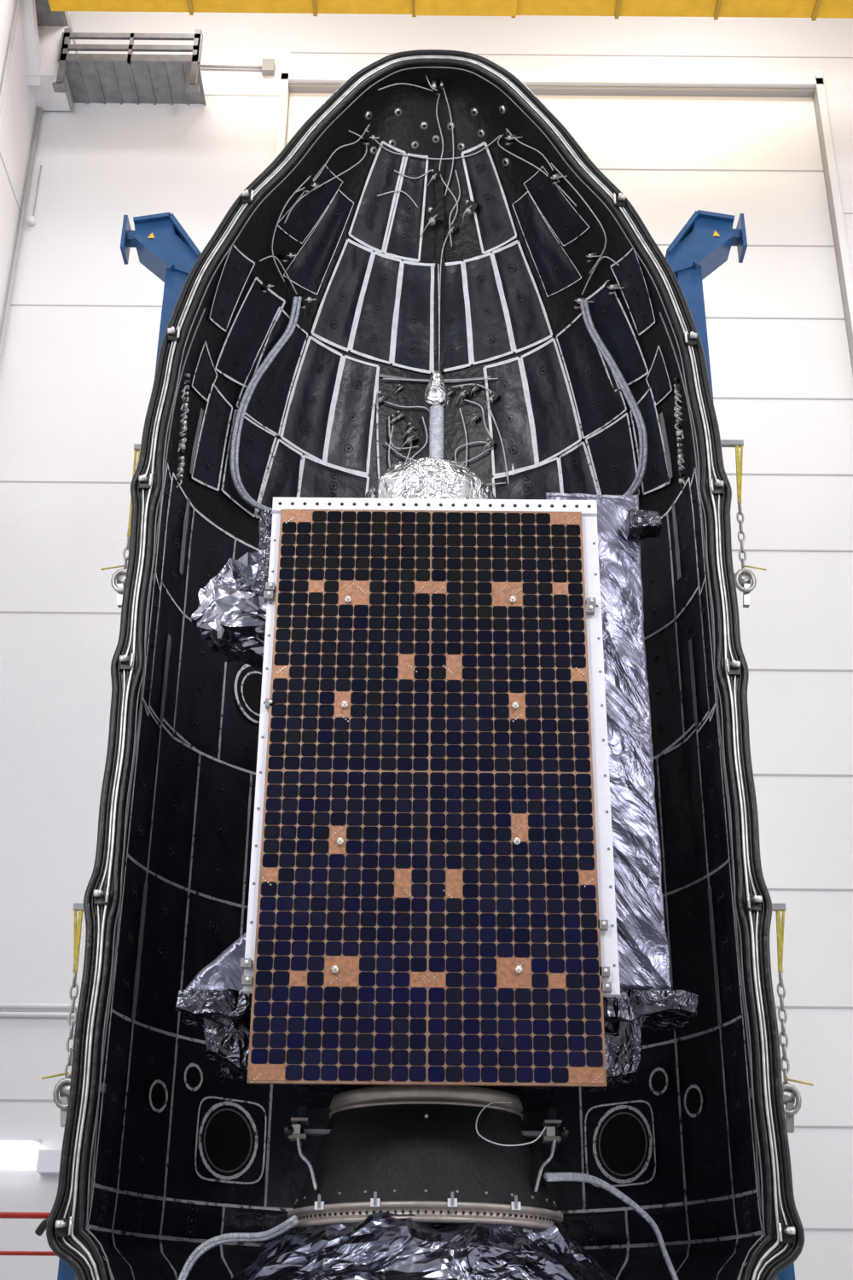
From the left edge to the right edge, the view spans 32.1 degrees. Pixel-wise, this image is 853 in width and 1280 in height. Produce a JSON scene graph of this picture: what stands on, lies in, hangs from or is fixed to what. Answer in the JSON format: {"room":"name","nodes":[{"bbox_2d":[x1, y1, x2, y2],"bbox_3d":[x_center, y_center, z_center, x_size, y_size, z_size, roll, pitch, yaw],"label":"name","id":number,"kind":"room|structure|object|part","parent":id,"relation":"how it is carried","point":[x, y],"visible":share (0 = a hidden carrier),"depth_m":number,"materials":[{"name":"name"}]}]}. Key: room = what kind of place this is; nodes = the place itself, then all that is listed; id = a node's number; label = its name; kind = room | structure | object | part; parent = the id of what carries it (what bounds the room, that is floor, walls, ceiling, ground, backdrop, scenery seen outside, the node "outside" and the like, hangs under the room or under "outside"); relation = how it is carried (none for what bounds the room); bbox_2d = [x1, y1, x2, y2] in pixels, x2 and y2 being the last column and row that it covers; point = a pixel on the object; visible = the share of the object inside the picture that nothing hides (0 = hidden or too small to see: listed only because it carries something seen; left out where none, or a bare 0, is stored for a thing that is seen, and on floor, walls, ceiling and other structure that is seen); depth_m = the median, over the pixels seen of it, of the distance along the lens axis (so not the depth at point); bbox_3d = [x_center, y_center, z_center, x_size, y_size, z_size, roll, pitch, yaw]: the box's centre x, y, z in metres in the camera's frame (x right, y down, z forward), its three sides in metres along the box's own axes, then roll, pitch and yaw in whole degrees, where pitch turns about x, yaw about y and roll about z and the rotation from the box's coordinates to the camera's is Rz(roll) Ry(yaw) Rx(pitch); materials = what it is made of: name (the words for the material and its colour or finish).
{"room":"clean room","nodes":[
{"label":"clean room","id":0,"kind":"room"},
{"bbox_2d":[0,0,37,337],"bbox_3d":[-6.614,-5.988,11.570,0.306,24.000,21.000,1,-26,0],"label":"wall","id":1,"kind":"structure","parent":0,"point":[19,111],"depth_m":23.06,"materials":[{"name":"paint"}]},
{"bbox_2d":[0,0,77,365],"bbox_3d":[-6.179,-4.655,13.119,0.600,22.770,16.950,1,-26,0],"label":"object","id":2,"kind":"structure","parent":1,"relation":"attached to","point":[43,28],"depth_m":23.95,"materials":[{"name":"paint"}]},
{"bbox_2d":[48,0,852,20],"bbox_3d":[1.872,-10.311,22.955,15.400,1.180,0.710,1,-26,0],"label":"crane","id":3,"kind":"object","parent":2,"relation":"on","point":[813,9],"visible":1,"depth_m":22.90,"materials":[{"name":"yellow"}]},
{"bbox_2d":[0,11,852,1279],"bbox_3d":[1.365,-1.226,21.186,16.350,24.000,0.400,1,-26,0],"label":"wall","id":4,"kind":"structure","parent":0,"point":[77,382],"depth_m":22.55,"materials":[{"name":"paint"}]},
{"bbox_2d":[0,1136,61,1174],"bbox_3d":[-4.740,6.007,17.288,1.122,0.383,0.220,1,-26,0],"label":"wall lamp","id":5,"kind":"object","parent":4,"relation":"attached to","point":[16,1153],"visible":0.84,"depth_m":17.20,"materials":[{"name":"white glass"}]},
{"bbox_2d":[52,28,206,105],"bbox_3d":[-4.799,-9.209,24.330,2.330,1.272,0.900,1,-26,0],"label":"vent","id":6,"kind":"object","parent":4,"relation":"attached to","point":[130,78],"depth_m":24.12,"materials":[{"name":"grey metal"}]},
{"bbox_2d":[0,58,274,1017],"bbox_3d":[-4.473,-2.599,21.542,4.050,15.989,0.120,1,-26,0],"label":"conduit","id":7,"kind":"object","parent":4,"relation":"attached to","point":[268,65],"visible":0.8,"depth_m":18.09,"materials":[{"name":"grey metal"}]},
{"bbox_2d":[0,52,852,1101],"bbox_3d":[1.506,-0.211,20.554,16.050,21.624,0.230,1,-26,0],"label":"trim","id":8,"kind":"structure","parent":4,"relation":"attached to","point":[825,136],"depth_m":24.72,"materials":[{"name":"grey metal"}]},
{"bbox_2d":[286,83,852,1279],"bbox_3d":[2.027,0.160,20.531,8.854,20.946,0.330,1,-26,0],"label":"door","id":9,"kind":"structure","parent":4,"relation":"in","point":[781,363],"depth_m":21.72,"materials":[{"name":"paint"}]},
{"bbox_3d":[1.470,3.733,3.749,16.650,0.200,27.400,1,-26,0],"label":"floor","id":10,"kind":"structure","parent":0,"visible":0},
{"bbox_2d":[0,1211,57,1256],"bbox_3d":[-4.849,6.973,14.069,3.430,2.922,0.217,1,-26,0],"label":"pipe railing","id":11,"kind":"object","parent":10,"relation":"on","point":[41,1228],"visible":0.23,"depth_m":14.62,"materials":[{"name":"red metal"}]},
{"bbox_2d":[57,212,201,1279],"bbox_3d":[-2.678,0.873,12.970,1.419,12.959,2.500,1,-26,0],"label":"support stand","id":12,"kind":"object","parent":10,"relation":"on","point":[162,245],"visible":0.24,"depth_m":16.14,"materials":[{"name":"blue paint"}]},
{"bbox_2d":[46,49,804,1279],"bbox_3d":[0.023,0.659,13.611,5.355,13.949,2.784,1,-26,0],"label":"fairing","id":13,"kind":"object","parent":10,"relation":"on","point":[433,213],"visible":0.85,"depth_m":13.66,"materials":[{"name":"black"}]},
{"bbox_2d":[41,902,106,1127],"bbox_3d":[-2.682,2.890,11.534,0.482,1.713,0.132,1,-26,0],"label":"sling","id":14,"kind":"object","parent":13,"relation":"hanging from","point":[62,1086],"visible":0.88,"depth_m":11.44,"materials":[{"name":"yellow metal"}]},
{"bbox_2d":[100,443,156,607],"bbox_3d":[-2.654,-1.057,13.459,0.482,1.688,0.132,1,-26,0],"label":"sling","id":15,"kind":"object","parent":13,"relation":"hanging from","point":[120,574],"visible":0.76,"depth_m":13.19,"materials":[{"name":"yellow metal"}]},
{"bbox_2d":[721,439,767,607],"bbox_3d":[2.798,-1.081,13.495,0.481,1.738,0.132,1,-26,0],"label":"sling","id":16,"kind":"object","parent":13,"relation":"hanging from","point":[742,578],"visible":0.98,"depth_m":13.36,"materials":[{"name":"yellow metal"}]},
{"bbox_2d":[750,903,814,1133],"bbox_3d":[2.705,2.914,11.546,0.481,1.761,0.132,1,-26,0],"label":"sling","id":17,"kind":"object","parent":13,"relation":"hanging from","point":[790,1092],"visible":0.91,"depth_m":11.44,"materials":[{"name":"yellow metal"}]},
{"bbox_2d":[177,1085,678,1279],"bbox_3d":[0.028,4.887,10.189,3.687,3.350,3.500,1,-26,0],"label":"adapter","id":18,"kind":"object","parent":10,"relation":"on","point":[402,1182],"visible":1,"depth_m":9.93,"materials":[{"name":"metal"}]},
{"bbox_2d":[172,371,696,1110],"bbox_3d":[0.023,0.420,12.198,3.907,6.627,2.194,1,-26,0],"label":"satellite","id":19,"kind":"object","parent":18,"relation":"on","point":[456,869],"visible":1,"depth_m":10.79,"materials":[{"name":"silver foil insulation"},{"name":"solar cells"},{"name":"metal"}]},
{"bbox_2d":[172,986,252,1029],"bbox_3d":[-1.478,2.673,10.690,0.641,0.235,0.694,1,-26,0],"label":"blanket","id":20,"kind":"object","parent":19,"relation":"on","point":[203,1007],"depth_m":10.44,"materials":[{"name":"silver metal"}]},
{"bbox_2d":[186,933,246,994],"bbox_3d":[-1.480,2.420,10.887,0.547,0.526,0.514,1,-26,0],"label":"blanket","id":21,"kind":"object","parent":19,"relation":"on","point":[224,973],"depth_m":10.63,"materials":[{"name":"silver metal"}]},
{"bbox_2d":[190,543,263,669],"bbox_3d":[-1.561,-0.256,12.362,0.723,1.057,0.757,1,-26,0],"label":"blanket","id":22,"kind":"object","parent":19,"relation":"on","point":[245,651],"depth_m":12.10,"materials":[{"name":"silver metal"}]},
{"bbox_2d":[206,1015,250,1079],"bbox_3d":[-1.372,2.918,10.693,0.469,0.496,0.682,1,-26,0],"label":"blanket","id":23,"kind":"object","parent":19,"relation":"on","point":[228,1037],"depth_m":10.43,"materials":[{"name":"silver metal"}]},
{"bbox_2d":[251,509,272,600],"bbox_3d":[-1.255,-0.601,12.087,0.273,0.835,0.444,1,-26,0],"label":"blanket","id":24,"kind":"object","parent":19,"relation":"on","point":[262,550],"depth_m":11.92,"materials":[{"name":"silver metal"}]},
{"bbox_3d":[0.020,0.955,10.769,2.380,4.412,0.085,1,-26,0],"label":"solar panel","id":25,"kind":"part","parent":19,"relation":"part of","materials":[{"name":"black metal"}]},
{"bbox_3d":[0.039,0.648,10.988,2.599,3.920,0.160,1,-26,0],"label":"panel frame","id":26,"kind":"part","parent":19,"relation":"part of","materials":[{"name":"white paint"}]},
{"bbox_2d":[587,1012,641,1095],"bbox_3d":[1.351,2.971,10.696,0.376,0.544,0.678,1,-26,0],"label":"blanket","id":27,"kind":"object","parent":19,"relation":"on","point":[623,1040],"depth_m":10.46,"materials":[{"name":"silver metal"}]},
{"bbox_2d":[626,507,661,540],"bbox_3d":[1.847,-0.978,12.638,0.280,0.201,0.272,1,-26,0],"label":"blanket","id":28,"kind":"object","parent":19,"relation":"on","point":[642,524],"depth_m":12.55,"materials":[{"name":"silver metal"}]},
{"bbox_2d":[603,988,696,1031],"bbox_3d":[1.538,2.680,10.726,0.764,0.266,0.657,1,-26,0],"label":"blanket","id":29,"kind":"object","parent":19,"relation":"on","point":[666,1010],"depth_m":10.48,"materials":[{"name":"silver metal"}]},
{"bbox_2d":[665,209,795,1279],"bbox_3d":[2.751,0.832,13.013,1.419,12.959,2.500,1,-26,0],"label":"support stand","id":30,"kind":"object","parent":10,"relation":"on","point":[705,242],"visible":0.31,"depth_m":16.16,"materials":[{"name":"blue paint"}]}
]}

